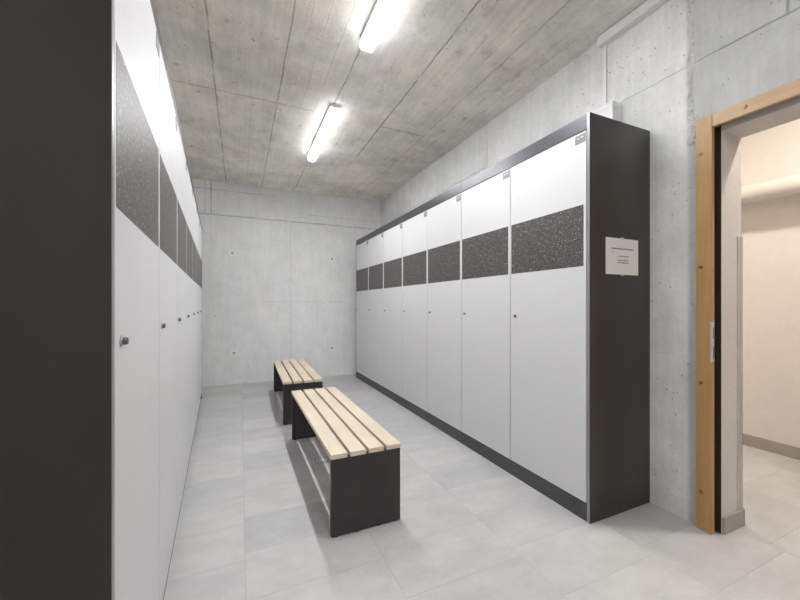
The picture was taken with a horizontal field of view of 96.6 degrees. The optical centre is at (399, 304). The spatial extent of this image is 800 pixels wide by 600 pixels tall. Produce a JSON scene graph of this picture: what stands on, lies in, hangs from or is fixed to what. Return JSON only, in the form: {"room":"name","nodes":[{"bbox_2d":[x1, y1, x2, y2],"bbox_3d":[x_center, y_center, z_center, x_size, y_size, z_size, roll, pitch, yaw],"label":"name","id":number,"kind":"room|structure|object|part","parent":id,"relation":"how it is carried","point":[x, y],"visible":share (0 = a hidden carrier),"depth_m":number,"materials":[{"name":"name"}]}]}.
{"room":"changing room","nodes":[
{"label":"changing room","id":0,"kind":"room"},
{"bbox_2d":[192,178,379,386],"bbox_3d":[-2.035,-0.306,5.575,4.050,2.972,0.200,0,0,-24],"label":"wall","id":1,"kind":"structure","parent":0,"point":[279,266],"depth_m":5.52,"materials":[{"name":"concrete"}]},
{"bbox_2d":[153,0,646,201],"bbox_3d":[0.636,-1.892,1.611,5.680,0.200,9.620,0,0,-24],"label":"ceiling","id":2,"kind":"structure","parent":0,"point":[254,83],"depth_m":2.79,"materials":[{"name":"concrete"}]},
{"bbox_2d":[308,103,339,161],"bbox_3d":[-0.816,-1.747,3.711,0.092,0.090,1.164,0,0,-24],"label":"light","id":3,"kind":"object","parent":2,"relation":"attached to","point":[332,114],"visible":1,"depth_m":3.51,"materials":[{"name":"white plastic"}]},
{"bbox_2d":[360,0,398,51],"bbox_3d":[0.011,-1.747,1.868,0.092,0.090,1.164,0,0,-24],"label":"light","id":4,"kind":"object","parent":2,"relation":"attached to","point":[382,10],"visible":1,"depth_m":2.17,"materials":[{"name":"white plastic"}]},
{"bbox_2d":[164,374,799,599],"bbox_3d":[0.636,1.240,1.611,5.680,0.120,9.620,0,0,-24],"label":"floor","id":5,"kind":"structure","parent":0,"point":[254,519],"depth_m":1.83,"materials":[{"name":"grey tile"}]},
{"bbox_2d":[0,0,113,599],"bbox_3d":[-0.792,0.102,0.581,0.516,2.155,0.018,0,0,-27],"label":"end panel","id":6,"kind":"object","parent":5,"relation":"on","point":[57,56],"visible":1,"depth_m":0.65,"materials":[{"name":"black laminate"}]},
{"bbox_2d":[114,0,158,599],"bbox_3d":[-0.925,0.088,0.860,0.525,2.013,0.599,0,0,-27],"label":"locker","id":7,"kind":"object","parent":5,"relation":"on","point":[136,41],"visible":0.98,"depth_m":0.89,"materials":[{"name":"white laminate"}]},
{"bbox_3d":[-0.820,-0.880,1.205,0.003,0.048,0.066,0,0,-27],"label":"number plate","id":8,"kind":"part","parent":7,"relation":"part of","materials":[{"name":"white plastic"}]},
{"bbox_2d":[159,43,176,599],"bbox_3d":[-1.198,0.088,1.394,0.525,2.013,0.599,0,0,-27],"label":"locker","id":9,"kind":"object","parent":5,"relation":"on","point":[167,116],"visible":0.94,"depth_m":1.44,"materials":[{"name":"white paint"}]},
{"bbox_2d":[150,0,176,118],"bbox_3d":[-1.068,-0.948,1.124,0.510,0.054,1.198,0,0,-27],"label":"fascia","id":10,"kind":"object","parent":9,"relation":"on","point":[151,1],"visible":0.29,"depth_m":1.33,"materials":[{"name":"metal"}]},
{"bbox_2d":[163,543,173,599],"bbox_3d":[-1.065,1.139,1.125,0.485,0.082,1.198,0,0,-27],"label":"plinth","id":11,"kind":"object","parent":5,"relation":"on","point":[173,543],"visible":0.05,"depth_m":1.56,"materials":[{"name":"black rubber"}]},
{"bbox_2d":[177,123,186,521],"bbox_3d":[-1.470,0.088,1.929,0.525,2.013,0.599,0,0,-27],"label":"locker","id":12,"kind":"object","parent":5,"relation":"on","point":[181,160],"visible":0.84,"depth_m":1.99,"materials":[{"name":"white paint"}]},
{"bbox_2d":[177,113,201,228],"bbox_3d":[-2.022,-0.948,2.995,0.510,0.054,2.998,0,0,-27],"label":"fascia","id":13,"kind":"object","parent":12,"relation":"on","point":[178,122],"visible":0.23,"depth_m":2.32,"materials":[{"name":"metal"}]},
{"bbox_2d":[174,400,200,540],"bbox_3d":[-2.019,1.139,2.996,0.485,0.082,2.998,0,0,-27],"label":"plinth","id":14,"kind":"object","parent":5,"relation":"on","point":[200,400],"visible":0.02,"depth_m":2.34,"materials":[{"name":"black rubber"}]},
{"bbox_2d":[187,167,192,468],"bbox_3d":[-1.742,0.088,2.463,0.525,2.013,0.599,0,0,-27],"label":"locker","id":15,"kind":"object","parent":5,"relation":"on","point":[189,186],"visible":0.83,"depth_m":2.53,"materials":[{"name":"white paint"}]},
{"bbox_2d":[193,194,196,436],"bbox_3d":[-2.015,0.088,2.998,0.525,2.013,0.599,0,0,-27],"label":"locker","id":16,"kind":"object","parent":5,"relation":"on","point":[194,203],"visible":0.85,"depth_m":3.06,"materials":[{"name":"white laminate"}]},
{"bbox_2d":[197,212,199,415],"bbox_3d":[-2.288,0.088,3.533,0.525,2.013,0.599,0,0,-27],"label":"locker","id":17,"kind":"object","parent":5,"relation":"on","point":[198,220],"visible":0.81,"depth_m":3.67,"materials":[{"name":"white laminate"}]},
{"bbox_2d":[200,225,201,399],"bbox_3d":[-2.560,0.088,4.067,0.525,2.013,0.599,0,0,-27],"label":"locker","id":18,"kind":"object","parent":5,"relation":"on","point":[200,225],"visible":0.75,"depth_m":4.08,"materials":[{"name":"white laminate"}]},
{"bbox_2d":[274,359,322,424],"bbox_3d":[-1.247,0.968,4.217,0.386,0.424,1.465,0,0,-23],"label":"bench","id":19,"kind":"object","parent":5,"relation":"on","point":[291,375],"visible":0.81,"depth_m":3.69,"materials":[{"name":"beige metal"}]},
{"bbox_3d":[-1.525,0.978,4.873,0.382,0.392,0.028,0,0,-23],"label":"panel","id":20,"kind":"part","parent":19,"relation":"part of","materials":[{"name":"beige wood"}]},
{"bbox_3d":[-0.969,0.978,3.561,0.382,0.392,0.028,0,0,-23],"label":"panel","id":21,"kind":"part","parent":19,"relation":"part of","materials":[{"name":"black metal"}]},
{"bbox_2d":[312,455,329,464],"bbox_3d":[-0.594,1.180,2.704,0.124,0.008,0.124,0,0,-24],"label":"floor drain","id":22,"kind":"object","parent":5,"relation":"on","point":[322,459],"visible":0.94,"depth_m":2.70,"materials":[{"name":"silver metal"}]},
{"bbox_2d":[291,387,400,537],"bbox_3d":[-0.473,0.968,2.532,0.386,0.424,1.465,0,0,-24],"label":"bench","id":23,"kind":"object","parent":5,"relation":"on","point":[364,485],"visible":1,"depth_m":1.92,"materials":[{"name":"brown wood"}]},
{"bbox_3d":[-0.767,0.978,3.180,0.382,0.392,0.028,0,0,-24],"label":"panel","id":24,"kind":"part","parent":23,"relation":"part of","materials":[{"name":"beige wood"}]},
{"bbox_3d":[-0.178,0.978,1.883,0.382,0.392,0.028,0,0,-24],"label":"panel","id":25,"kind":"part","parent":23,"relation":"part of","materials":[{"name":"black metal"}]},
{"bbox_2d":[356,240,368,377],"bbox_3d":[-0.357,0.064,5.589,0.525,2.029,0.599,0,0,-24],"label":"locker","id":26,"kind":"object","parent":5,"relation":"on","point":[362,250],"visible":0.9,"depth_m":5.47,"materials":[{"name":"white laminate"}]},
{"bbox_2d":[369,232,383,386],"bbox_3d":[-0.111,0.064,5.042,0.525,2.029,0.599,0,0,-24],"label":"locker","id":27,"kind":"object","parent":5,"relation":"on","point":[376,244],"visible":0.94,"depth_m":4.91,"materials":[{"name":"white laminate"}]},
{"bbox_2d":[384,223,402,397],"bbox_3d":[0.135,0.064,4.495,0.525,2.029,0.599,0,0,-24],"label":"locker","id":28,"kind":"object","parent":5,"relation":"on","point":[393,237],"visible":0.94,"depth_m":4.36,"materials":[{"name":"white laminate"}]},
{"bbox_2d":[357,372,461,442],"bbox_3d":[0.135,1.131,4.495,0.493,0.099,2.998,0,0,-24],"label":"plinth","id":29,"kind":"object","parent":5,"relation":"on","point":[438,423],"visible":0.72,"depth_m":3.78,"materials":[{"name":"black rubber"}]},
{"bbox_2d":[403,210,427,411],"bbox_3d":[0.380,0.064,3.947,0.525,2.029,0.599,0,0,-24],"label":"locker","id":30,"kind":"object","parent":5,"relation":"on","point":[415,229],"visible":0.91,"depth_m":3.81,"materials":[{"name":"white laminate"}]},
{"bbox_2d":[428,193,461,430],"bbox_3d":[0.626,0.064,3.400,0.525,2.029,0.599,0,0,-24],"label":"locker","id":31,"kind":"object","parent":5,"relation":"on","point":[444,219],"visible":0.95,"depth_m":3.27,"materials":[{"name":"white laminate"}]},
{"bbox_2d":[356,183,461,245],"bbox_3d":[0.141,-0.995,4.498,0.510,0.081,2.998,0,0,-24],"label":"fascia","id":32,"kind":"object","parent":31,"relation":"on","point":[457,189],"visible":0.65,"depth_m":3.78,"materials":[{"name":"metal"}]},
{"bbox_2d":[462,169,510,458],"bbox_3d":[0.871,0.064,2.852,0.525,2.029,0.599,0,0,-24],"label":"locker","id":33,"kind":"object","parent":5,"relation":"on","point":[486,206],"visible":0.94,"depth_m":2.69,"materials":[{"name":"white laminate"}]},
{"bbox_3d":[0.749,-0.913,2.513,0.003,0.048,0.066,0,0,-24],"label":"number plate","id":34,"kind":"part","parent":33,"relation":"part of","materials":[{"name":"white plastic"}]},
{"bbox_2d":[462,432,586,521],"bbox_3d":[0.994,1.131,2.578,0.493,0.099,1.198,0,0,-24],"label":"plinth","id":35,"kind":"object","parent":5,"relation":"on","point":[578,507],"visible":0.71,"depth_m":2.30,"materials":[{"name":"black rubber"}]},
{"bbox_2d":[511,130,586,502],"bbox_3d":[1.117,0.064,2.305,0.525,2.029,0.599,0,0,-24],"label":"locker","id":36,"kind":"object","parent":5,"relation":"on","point":[549,188],"visible":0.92,"depth_m":2.15,"materials":[{"name":"white laminate"}]},
{"bbox_2d":[462,114,586,191],"bbox_3d":[1.001,-0.995,2.581,0.510,0.081,1.198,0,0,-24],"label":"fascia","id":37,"kind":"object","parent":36,"relation":"on","point":[579,125],"visible":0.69,"depth_m":2.31,"materials":[{"name":"metal"}]},
{"bbox_3d":[0.995,-0.913,1.965,0.003,0.048,0.066,0,0,-24],"label":"number plate","id":38,"kind":"part","parent":36,"relation":"part of","materials":[{"name":"white plastic"}]},
{"bbox_2d":[587,112,649,523],"bbox_3d":[1.251,0.072,2.026,0.516,2.215,0.018,0,0,-24],"label":"end panel","id":39,"kind":"object","parent":5,"relation":"on","point":[618,153],"visible":1,"depth_m":2.00,"materials":[{"name":"black laminate"}]},
{"bbox_2d":[606,237,637,275],"bbox_3d":[1.262,-0.271,2.019,0.280,0.216,0.003,0,0,-24],"label":"paper notice","id":40,"kind":"object","parent":39,"relation":"attached to","point":[621,254],"visible":1,"depth_m":2.02,"materials":[{"name":"white paper"}]},
{"bbox_2d":[380,0,799,533],"bbox_3d":[1.639,-0.306,2.062,0.221,2.972,9.220,0,0,-24],"label":"wall","id":41,"kind":"structure","parent":0,"point":[746,49],"depth_m":1.99,"materials":[{"name":"concrete"}]},
{"bbox_2d":[592,0,669,121],"bbox_3d":[2.082,-1.412,0.694,0.090,0.750,3.962,0,0,-24],"label":"cable trunking","id":42,"kind":"object","parent":41,"relation":"attached to","point":[612,109],"visible":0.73,"depth_m":2.26,"materials":[{"name":"white plastic"}]},
{"bbox_2d":[686,0,699,145],"bbox_3d":[1.574,-1.327,1.919,0.021,0.923,0.065,0,0,-24],"label":"concrete seam","id":43,"kind":"object","parent":41,"relation":"attached to","point":[691,118],"visible":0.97,"depth_m":1.93,"materials":[{"name":"grey concrete"}]},
{"bbox_2d":[714,126,720,533],"bbox_3d":[1.764,0.119,1.553,0.025,2.122,1.210,0,0,-24],"label":"door slot","id":44,"kind":"structure","parent":41,"relation":"attached to","point":[717,130],"depth_m":1.84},
{"bbox_2d":[737,236,742,509],"bbox_3d":[1.802,0.362,1.922,0.046,1.451,0.054,0,0,-24],"label":"guard","id":45,"kind":"object","parent":41,"relation":"attached to","point":[739,238],"visible":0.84,"depth_m":1.90,"materials":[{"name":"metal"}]},
{"bbox_2d":[696,79,799,534],"bbox_3d":[1.798,0.102,1.399,0.032,2.156,1.080,0,0,-24],"label":"door frame","id":46,"kind":"structure","parent":41,"relation":"in","point":[705,126],"depth_m":1.84,"materials":[{"name":"brown wood"}]},
{"bbox_3d":[1.594,0.102,1.861,0.026,2.156,0.070,0,0,-24],"label":"post","id":47,"kind":"part","parent":46,"relation":"part of","materials":[{"name":"brown wood"}]},
{"bbox_3d":[1.605,0.193,1.829,0.022,0.206,0.008,0,0,-24],"label":"strike plate","id":48,"kind":"part","parent":46,"relation":"part of","materials":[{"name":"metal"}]},
{"bbox_2d":[722,508,744,534],"bbox_3d":[1.051,1.136,3.420,0.198,0.088,3.419,0,0,-24],"label":"baseboard","id":49,"kind":"structure","parent":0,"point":[734,520],"depth_m":1.85,"materials":[{"name":"beige tile"}]},
{"bbox_2d":[741,119,799,447],"bbox_3d":[3.136,-0.306,2.733,0.200,2.972,9.220,0,0,-24],"label":"wall","id":50,"kind":"structure","parent":0,"point":[770,229],"depth_m":2.85,"materials":[{"name":"beige paint"}]},
{"bbox_2d":[741,173,799,204],"bbox_3d":[2.865,-0.886,2.820,0.220,0.153,6.000,0,0,-24],"label":"pipe","id":51,"kind":"object","parent":50,"relation":"attached to","point":[789,185],"visible":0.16,"depth_m":2.70,"materials":[{"name":"metal"}]},
{"bbox_2d":[743,433,799,459],"bbox_3d":[2.962,1.134,2.863,0.012,0.092,6.000,0,0,-24],"label":"baseboard","id":52,"kind":"structure","parent":50,"relation":"attached to","point":[786,450],"depth_m":2.84,"materials":[{"name":"beige tile"}]}
]}

